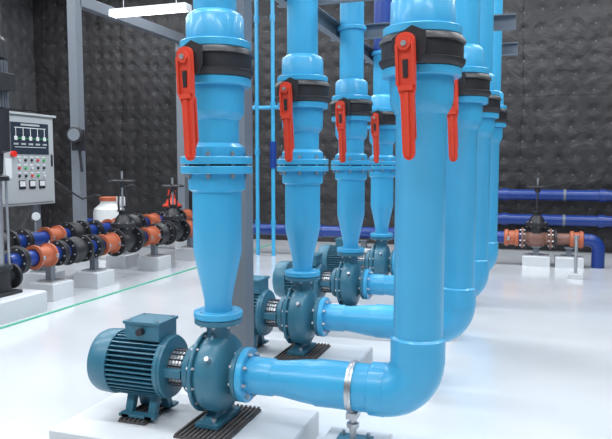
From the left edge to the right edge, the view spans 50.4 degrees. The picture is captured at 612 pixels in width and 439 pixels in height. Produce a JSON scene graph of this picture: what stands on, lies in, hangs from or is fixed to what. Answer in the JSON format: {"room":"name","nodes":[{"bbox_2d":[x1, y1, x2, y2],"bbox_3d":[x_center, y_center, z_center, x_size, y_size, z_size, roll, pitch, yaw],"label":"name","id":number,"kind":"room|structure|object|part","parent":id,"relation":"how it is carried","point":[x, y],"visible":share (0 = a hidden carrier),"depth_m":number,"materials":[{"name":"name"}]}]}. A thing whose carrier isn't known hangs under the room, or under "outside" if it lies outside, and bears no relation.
{"room":"mechanical room","nodes":[
{"label":"mechanical room","id":0,"kind":"room"},
{"bbox_2d":[0,0,35,231],"bbox_3d":[-7.995,-1.709,7.164,0.200,5.000,13.900,2,5,19],"label":"wall","id":1,"kind":"structure","parent":0,"point":[16,15],"depth_m":13.25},
{"bbox_2d":[0,232,611,438],"bbox_3d":[-1.740,1.056,5.281,13.400,0.200,14.300,2,5,19],"label":"floor","id":2,"kind":"structure","parent":0,"point":[533,360],"depth_m":4.85,"materials":[{"name":"white concrete"}]},
{"bbox_2d":[0,37,46,324],"bbox_3d":[-2.873,-0.378,5.936,0.620,2.550,0.620,2,5,19],"label":"pump","id":3,"kind":"object","parent":2,"relation":"on","point":[16,303],"visible":1,"depth_m":5.92,"materials":[{"name":"metal"}]},
{"bbox_3d":[-2.835,-1.323,5.845,0.420,0.650,0.340,2,5,19],"label":"motor","id":4,"kind":"part","parent":3,"relation":"part of","materials":[{"name":"grey metal"}]},
{"bbox_2d":[22,240,64,288],"bbox_3d":[-3.018,0.501,7.466,0.320,0.544,0.320,2,5,19],"label":"pedestal","id":5,"kind":"object","parent":2,"relation":"on","point":[34,275],"visible":0.24,"depth_m":7.37,"materials":[{"name":"concrete"}]},
{"bbox_2d":[4,209,192,249],"bbox_3d":[-2.619,0.034,8.616,0.300,0.465,4.600,2,5,19],"label":"pipe","id":6,"kind":"object","parent":5,"relation":"on","point":[24,238],"visible":0.5,"depth_m":7.78,"materials":[{"name":"metal"}]},
{"bbox_2d":[162,178,185,219],"bbox_3d":[-2.093,-0.262,10.161,0.326,0.780,0.452,2,5,19],"label":"valve","id":7,"kind":"object","parent":6,"relation":"attached to","point":[165,206],"visible":0.27,"depth_m":10.11,"materials":[{"name":"metal"}]},
{"bbox_2d":[0,10,100,231],"bbox_3d":[-3.186,-1.769,8.003,0.380,4.980,2.024,2,5,19],"label":"control panel","id":8,"kind":"object","parent":2,"relation":"on","point":[29,164],"visible":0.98,"depth_m":7.55,"materials":[{"name":"grey metal"}]},
{"bbox_2d":[27,265,73,301],"bbox_3d":[-2.684,0.604,6.833,0.320,0.444,0.320,2,5,19],"label":"pedestal","id":9,"kind":"object","parent":2,"relation":"on","point":[57,289],"visible":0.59,"depth_m":6.76,"materials":[{"name":"concrete"}]},
{"bbox_2d":[74,255,114,288],"bbox_3d":[-2.451,0.547,7.522,0.320,0.444,0.320,2,5,19],"label":"pedestal","id":10,"kind":"object","parent":2,"relation":"on","point":[94,277],"visible":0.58,"depth_m":7.42,"materials":[{"name":"concrete"}]},
{"bbox_2d":[93,184,146,258],"bbox_3d":[-2.885,0.011,9.955,0.484,1.109,0.766,4,6,40],"label":"tank","id":11,"kind":"object","parent":2,"relation":"on","point":[107,208],"visible":0.37,"depth_m":9.68,"materials":[{"name":"white plastic"}]},
{"bbox_3d":[-2.976,0.144,9.857,0.484,0.860,0.484,2,5,19],"label":"tank","id":12,"kind":"part","parent":11,"relation":"part of","materials":[{"name":"white plastic"}]},
{"bbox_3d":[-2.773,-0.372,9.862,0.697,0.329,0.280,-1,5,-13],"label":"lid and dosing pump","id":13,"kind":"part","parent":11,"relation":"part of","materials":[{"name":"orange plastic"}]},
{"bbox_2d":[106,251,138,268],"bbox_3d":[-2.523,0.380,8.930,0.320,0.544,0.320,2,5,19],"label":"pedestal","id":14,"kind":"object","parent":2,"relation":"on","point":[127,260],"visible":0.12,"depth_m":8.81,"materials":[{"name":"concrete"}]},
{"bbox_2d":[67,0,188,261],"bbox_3d":[-2.838,-2.005,10.784,0.300,4.990,3.275,2,5,19],"label":"frame","id":15,"kind":"object","parent":2,"relation":"on","point":[74,7],"visible":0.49,"depth_m":9.44,"materials":[{"name":"grey metal"}]},
{"bbox_2d":[66,127,84,171],"bbox_3d":[-3.235,-0.990,9.203,0.237,0.632,0.244,2,5,19],"label":"switch box","id":16,"kind":"object","parent":15,"relation":"attached to","point":[75,135],"visible":1,"depth_m":9.15,"materials":[{"name":"grey metal"}]},
{"bbox_2d":[0,244,271,328],"bbox_3d":[-2.564,0.917,5.707,0.035,0.008,12.500,2,5,19],"label":"trim","id":17,"kind":"structure","parent":2,"relation":"on","point":[47,313],"depth_m":6.70,"materials":[{"name":"green paint"}]},
{"bbox_2d":[137,244,170,270],"bbox_3d":[-2.040,0.446,8.741,0.320,0.444,0.320,2,5,19],"label":"pedestal","id":18,"kind":"object","parent":2,"relation":"on","point":[154,261],"visible":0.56,"depth_m":8.63,"materials":[{"name":"concrete"}]},
{"bbox_2d":[4,219,192,272],"bbox_3d":[-2.304,0.247,8.253,0.500,0.300,4.181,2,5,19],"label":"pipe","id":19,"kind":"object","parent":18,"relation":"on","point":[81,248],"visible":0.73,"depth_m":7.09,"materials":[{"name":"metal"}]},
{"bbox_2d":[104,171,143,255],"bbox_3d":[-2.263,-0.080,8.031,0.340,1.030,0.452,2,5,19],"label":"valve","id":20,"kind":"object","parent":19,"relation":"attached to","point":[131,236],"visible":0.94,"depth_m":7.98,"materials":[{"name":"metal"}]},
{"bbox_2d":[160,178,190,244],"bbox_3d":[-1.877,-0.126,9.178,0.340,0.930,0.452,2,5,19],"label":"valve","id":21,"kind":"object","parent":19,"relation":"attached to","point":[182,228],"visible":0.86,"depth_m":9.13,"materials":[{"name":"metal"}]},
{"bbox_2d":[175,240,186,247],"bbox_3d":[-1.933,0.234,10.678,0.320,0.544,0.320,2,5,19],"label":"pedestal","id":22,"kind":"object","parent":2,"relation":"on","point":[184,243],"visible":0.04,"depth_m":10.56,"materials":[{"name":"concrete"}]},
{"bbox_2d":[49,393,318,438],"bbox_3d":[-0.585,1.062,3.250,1.160,0.126,0.640,2,5,19],"label":"plinth","id":23,"kind":"object","parent":2,"relation":"on","point":[100,420],"visible":0.64,"depth_m":3.19,"materials":[{"name":"white concrete"}]},
{"bbox_2d":[118,404,260,438],"bbox_3d":[-0.593,0.988,3.247,0.615,0.022,0.440,2,5,19],"label":"mat","id":24,"kind":"object","parent":23,"relation":"on","point":[240,420],"visible":0.59,"depth_m":3.15,"materials":[{"name":"rubber"}]},
{"bbox_2d":[87,306,245,430],"bbox_3d":[-0.680,0.699,3.252,0.810,0.547,0.391,2,5,19],"label":"pump","id":25,"kind":"object","parent":24,"relation":"on","point":[146,359],"visible":0.94,"depth_m":3.16,"materials":[{"name":"metal"}]},
{"bbox_3d":[-0.867,0.728,3.318,0.414,0.480,0.328,2,5,19],"label":"motor","id":26,"kind":"part","parent":25,"relation":"part of","materials":[{"name":"metal"}]},
{"bbox_3d":[-0.414,0.707,3.163,0.251,0.547,0.391,2,5,19],"label":"volute casing","id":27,"kind":"part","parent":25,"relation":"part of","materials":[{"name":"metal"}]},
{"bbox_2d":[179,0,252,321],"bbox_3d":[-0.424,-1.690,2.967,0.340,4.334,0.340,-4,6,-41],"label":"riser pipe","id":28,"kind":"object","parent":25,"relation":"on","point":[218,172],"visible":0.91,"depth_m":2.98,"materials":[{"name":"metal"}]},
{"bbox_2d":[175,40,253,160],"bbox_3d":[-0.419,-0.546,3.036,0.364,0.545,0.417,-1,5,-10],"label":"valve","id":29,"kind":"object","parent":28,"relation":"attached to","point":[192,59],"visible":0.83,"depth_m":2.85,"materials":[{"name":"metal"}]},
{"bbox_3d":[-0.517,-0.506,2.850,0.077,0.496,0.069,0,4,26],"label":"lever","id":30,"kind":"part","parent":29,"relation":"part of","materials":[{"name":"metal"}]},
{"bbox_2d":[175,236,194,260],"bbox_3d":[-1.724,0.368,9.676,0.320,0.444,0.320,2,5,19],"label":"pedestal","id":31,"kind":"object","parent":2,"relation":"on","point":[185,253],"visible":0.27,"depth_m":9.55,"materials":[{"name":"concrete"}]},
{"bbox_2d":[252,0,276,255],"bbox_3d":[-0.612,-1.931,9.892,0.550,4.990,0.100,2,5,19],"label":"pipe","id":32,"kind":"object","parent":2,"relation":"on","point":[272,106],"visible":0.96,"depth_m":9.90,"materials":[{"name":"blue metal"}]},
{"bbox_2d":[257,342,329,359],"bbox_3d":[-0.191,0.889,4.437,0.615,0.022,0.440,2,5,19],"label":"mat","id":33,"kind":"object","parent":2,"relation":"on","point":[319,349],"visible":0.26,"depth_m":4.32,"materials":[{"name":"rubber"}]},
{"bbox_2d":[254,268,322,355],"bbox_3d":[-0.278,0.601,4.442,0.810,0.547,0.391,2,5,19],"label":"pump","id":34,"kind":"object","parent":33,"relation":"on","point":[293,314],"visible":0.62,"depth_m":4.29,"materials":[{"name":"metal"}]},
{"bbox_3d":[-0.465,0.629,4.508,0.414,0.480,0.328,2,5,19],"label":"motor","id":35,"kind":"part","parent":34,"relation":"part of","materials":[{"name":"metal"}]},
{"bbox_3d":[-0.013,0.608,4.353,0.251,0.547,0.391,2,5,19],"label":"volute casing","id":36,"kind":"part","parent":34,"relation":"part of","materials":[{"name":"metal"}]},
{"bbox_2d":[277,0,327,277],"bbox_3d":[-0.022,-1.788,4.157,0.340,4.334,0.340,-4,6,-41],"label":"riser pipe","id":37,"kind":"object","parent":34,"relation":"on","point":[302,177],"visible":0.91,"depth_m":4.16,"materials":[{"name":"metal"}]},
{"bbox_2d":[275,77,330,161],"bbox_3d":[-0.018,-0.645,4.226,0.364,0.545,0.417,-1,5,-10],"label":"valve","id":38,"kind":"object","parent":37,"relation":"attached to","point":[290,90],"visible":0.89,"depth_m":4.04,"materials":[{"name":"metal"}]},
{"bbox_3d":[-0.115,-0.605,4.040,0.077,0.496,0.069,0,4,26],"label":"lever","id":39,"kind":"part","parent":38,"relation":"part of","materials":[{"name":"metal"}]},
{"bbox_2d":[257,337,372,363],"bbox_3d":[-0.183,0.963,4.441,1.160,0.126,0.640,2,5,19],"label":"plinth","id":40,"kind":"object","parent":2,"relation":"on","point":[342,352],"visible":0.18,"depth_m":4.46,"materials":[{"name":"white concrete"}]},
{"bbox_2d":[272,327,389,341],"bbox_3d":[0.218,0.864,5.631,1.160,0.126,0.640,2,5,19],"label":"plinth","id":41,"kind":"object","parent":2,"relation":"on","point":[345,334],"visible":0.02,"depth_m":5.25,"materials":[{"name":"white concrete"}]},
{"bbox_2d":[87,218,604,268],"bbox_3d":[0.005,0.296,10.176,8.555,0.505,0.280,2,5,19],"label":"pipe","id":42,"kind":"object","parent":2,"relation":"on","point":[507,236],"visible":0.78,"depth_m":9.09,"materials":[{"name":"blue metal"}]},
{"bbox_2d":[323,360,391,438],"bbox_3d":[0.214,0.893,2.966,0.300,0.508,0.340,2,5,19],"label":"stand","id":43,"kind":"object","parent":2,"relation":"on","point":[351,432],"visible":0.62,"depth_m":2.96,"materials":[{"name":"metal"}]},
{"bbox_2d":[227,0,462,416],"bbox_3d":[0.156,-1.474,2.789,1.033,4.735,0.330,2,5,19],"label":"pipe","id":44,"kind":"object","parent":43,"relation":"on","point":[413,374],"visible":0.91,"depth_m":2.74,"materials":[{"name":"metal"}]},
{"bbox_2d":[379,25,466,159],"bbox_3d":[0.494,-0.521,2.730,0.364,0.545,0.417,-1,5,-10],"label":"valve","id":45,"kind":"object","parent":44,"relation":"attached to","point":[409,47],"visible":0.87,"depth_m":2.54,"materials":[{"name":"metal"}]},
{"bbox_3d":[0.397,-0.480,2.544,0.077,0.496,0.069,0,4,26],"label":"lever","id":46,"kind":"part","parent":45,"relation":"part of","materials":[{"name":"metal"}]},
{"bbox_2d":[325,293,393,304],"bbox_3d":[0.620,0.765,6.821,1.160,0.126,0.640,2,5,19],"label":"plinth","id":47,"kind":"object","parent":2,"relation":"on","point":[375,299],"visible":0.02,"depth_m":6.46,"materials":[{"name":"white concrete"}]},
{"bbox_2d":[359,239,371,252],"bbox_3d":[0.882,0.435,9.902,0.360,0.272,0.360,2,5,19],"label":"pedestal","id":48,"kind":"object","parent":2,"relation":"on","point":[363,241],"visible":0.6,"depth_m":9.85,"materials":[{"name":"concrete"}]},
{"bbox_2d":[230,0,517,346],"bbox_3d":[1.092,-1.608,6.005,1.632,4.990,5.892,2,5,19],"label":"support frame","id":49,"kind":"object","parent":2,"relation":"on","point":[243,293],"visible":0.38,"depth_m":3.94,"materials":[{"name":"metal"}]},
{"bbox_2d":[522,246,549,266],"bbox_3d":[3.223,0.501,9.117,0.360,0.272,0.360,2,5,19],"label":"pedestal","id":50,"kind":"object","parent":2,"relation":"on","point":[535,259],"visible":0.9,"depth_m":8.97,"materials":[{"name":"concrete"}]},
{"bbox_2d":[519,178,553,248],"bbox_3d":[3.223,-0.084,9.069,0.452,0.985,0.326,2,5,19],"label":"valve","id":51,"kind":"object","parent":50,"relation":"on","point":[536,235],"visible":1,"depth_m":9.00,"materials":[{"name":"orange metal"}]},
{"bbox_2d":[554,246,583,268],"bbox_3d":[3.631,0.512,8.980,0.360,0.272,0.360,2,5,19],"label":"pedestal","id":52,"kind":"object","parent":2,"relation":"on","point":[566,260],"visible":0.88,"depth_m":8.85,"materials":[{"name":"concrete"}]},
{"bbox_2d":[568,235,582,279],"bbox_3d":[3.331,0.463,8.019,0.160,0.530,0.160,2,5,19],"label":"standpipe","id":53,"kind":"object","parent":2,"relation":"on","point":[571,275],"visible":1,"depth_m":8.00,"materials":[{"name":"metal"}]},
{"bbox_3d":[0.211,0.790,5.627,0.615,0.022,0.440,2,5,19],"label":"mat","id":54,"kind":"object","parent":2,"relation":"on","visible":0},
{"bbox_2d":[272,247,365,305],"bbox_3d":[0.124,0.502,5.632,0.810,0.547,0.391,2,5,19],"label":"pump","id":55,"kind":"object","parent":54,"relation":"on","point":[343,282],"visible":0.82,"depth_m":5.49,"materials":[{"name":"metal"}]},
{"bbox_3d":[-0.063,0.530,5.698,0.414,0.480,0.328,2,5,19],"label":"motor","id":56,"kind":"part","parent":55,"relation":"part of","materials":[{"name":"metal"}]},
{"bbox_3d":[0.389,0.509,5.543,0.251,0.547,0.391,2,5,19],"label":"volute casing","id":57,"kind":"part","parent":55,"relation":"part of","materials":[{"name":"metal"}]},
{"bbox_2d":[331,1,370,252],"bbox_3d":[0.380,-1.887,5.348,0.340,4.334,0.340,-4,6,-41],"label":"riser pipe","id":58,"kind":"object","parent":55,"relation":"on","point":[350,175],"visible":0.88,"depth_m":5.34,"materials":[{"name":"metal"}]},
{"bbox_2d":[330,97,372,162],"bbox_3d":[0.384,-0.744,5.417,0.364,0.545,0.417,-1,5,-10],"label":"valve","id":59,"kind":"object","parent":58,"relation":"attached to","point":[343,107],"visible":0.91,"depth_m":5.23,"materials":[{"name":"metal"}]},
{"bbox_3d":[0.287,-0.704,5.231,0.077,0.496,0.069,0,4,26],"label":"lever","id":60,"kind":"part","parent":59,"relation":"part of","materials":[{"name":"metal"}]},
{"bbox_3d":[0.613,0.691,6.817,0.615,0.022,0.440,2,5,19],"label":"mat","id":61,"kind":"object","parent":2,"relation":"on","visible":0},
{"bbox_2d":[317,233,393,274],"bbox_3d":[0.526,0.403,6.822,0.810,0.547,0.391,2,5,19],"label":"pump","id":62,"kind":"object","parent":61,"relation":"on","point":[376,259],"visible":0.5,"depth_m":6.67,"materials":[{"name":"metal"}]},
{"bbox_3d":[0.339,0.431,6.888,0.414,0.480,0.328,2,5,19],"label":"motor","id":63,"kind":"part","parent":62,"relation":"part of","materials":[{"name":"metal"}]},
{"bbox_2d":[367,0,395,236],"bbox_3d":[0.781,-1.986,6.538,0.340,4.334,0.340,-4,6,-41],"label":"riser pipe","id":64,"kind":"object","parent":62,"relation":"on","point":[382,173],"visible":0.62,"depth_m":6.54,"materials":[{"name":"metal"}]},
{"bbox_2d":[367,110,395,162],"bbox_3d":[0.786,-0.843,6.606,0.364,0.545,0.417,-1,5,-10],"label":"valve","id":65,"kind":"object","parent":64,"relation":"attached to","point":[378,118],"visible":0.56,"depth_m":6.41,"materials":[{"name":"metal"}]},
{"bbox_3d":[0.689,-0.803,6.421,0.077,0.496,0.069,0,4,26],"label":"lever","id":66,"kind":"part","parent":65,"relation":"part of","materials":[{"name":"metal"}]},
{"bbox_3d":[0.791,0.410,6.733,0.251,0.547,0.391,2,5,19],"label":"volute casing","id":67,"kind":"part","parent":62,"relation":"part of","materials":[{"name":"metal"}]},
{"bbox_2d":[32,0,611,252],"bbox_3d":[0.508,-2.088,11.725,13.400,5.000,0.200,2,5,19],"label":"wall","id":68,"kind":"structure","parent":0,"point":[557,89],"depth_m":11.88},
{"bbox_2d":[498,188,611,227],"bbox_3d":[4.632,-0.176,10.210,4.080,0.600,0.310,2,5,19],"label":"pipe","id":69,"kind":"object","parent":68,"relation":"attached to","point":[505,194],"visible":0.69,"depth_m":10.28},
{"bbox_3d":[-1.740,-4.126,4.850,13.400,0.200,14.300,2,5,19],"label":"ceiling","id":70,"kind":"structure","parent":0,"visible":0},
{"bbox_2d":[109,0,191,18],"bbox_3d":[-2.074,-3.525,8.560,1.180,1.608,0.160,2,5,19],"label":"fluorescent light fixture","id":71,"kind":"object","parent":70,"relation":"hanging from","point":[176,7],"visible":1,"depth_m":8.56,"materials":[{"name":"white plastic"}]},
{"bbox_3d":[0.655,0.795,4.143,0.300,0.508,0.340,2,5,19],"label":"stand","id":72,"kind":"object","parent":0,"visible":0},
{"bbox_2d":[311,0,488,341],"bbox_3d":[0.578,-1.572,3.973,1.074,4.735,0.330,2,5,19],"label":"pipe","id":73,"kind":"object","parent":72,"relation":"on","point":[376,321],"visible":0.58,"depth_m":3.90,"materials":[{"name":"metal"}]},
{"bbox_2d":[447,72,491,161],"bbox_3d":[0.935,-0.619,3.907,0.364,0.545,0.417,-1,5,-10],"label":"valve","id":74,"kind":"object","parent":73,"relation":"attached to","point":[478,84],"visible":0.48,"depth_m":3.72,"materials":[{"name":"metal"}]},
{"bbox_3d":[0.838,-0.578,3.721,0.077,0.496,0.069,0,4,26],"label":"lever","id":75,"kind":"part","parent":74,"relation":"part of","materials":[{"name":"metal"}]},
{"bbox_3d":[1.071,0.697,5.329,0.300,0.508,0.340,2,5,19],"label":"stand","id":76,"kind":"object","parent":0,"visible":0},
{"bbox_2d":[358,0,499,299],"bbox_3d":[0.987,-1.671,5.161,1.089,4.735,0.330,2,5,19],"label":"pipe","id":77,"kind":"object","parent":76,"relation":"on","point":[373,284],"visible":0.46,"depth_m":5.06,"materials":[{"name":"metal"}]},
{"bbox_2d":[483,95,501,112],"bbox_3d":[1.329,-0.716,5.083,0.364,0.545,0.458,2,5,26],"label":"valve","id":78,"kind":"object","parent":77,"relation":"attached to","point":[493,105],"visible":0.19,"depth_m":4.95,"materials":[{"name":"metal"}]},
{"bbox_3d":[1.492,0.599,6.512,0.300,0.508,0.340,2,5,19],"label":"stand","id":79,"kind":"object","parent":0,"visible":0},
{"bbox_2d":[388,0,506,274],"bbox_3d":[1.398,-1.769,6.348,1.109,4.735,0.330,2,5,19],"label":"pipe","id":80,"kind":"object","parent":79,"relation":"on","point":[497,136],"visible":0.26,"depth_m":6.22,"materials":[{"name":"metal"}]},
{"bbox_2d":[495,109,507,122],"bbox_3d":[1.750,-0.815,6.267,0.364,0.545,0.458,2,5,26],"label":"valve","id":81,"kind":"object","parent":80,"relation":"attached to","point":[502,118],"visible":0.2,"depth_m":6.14,"materials":[{"name":"metal"}]}
]}

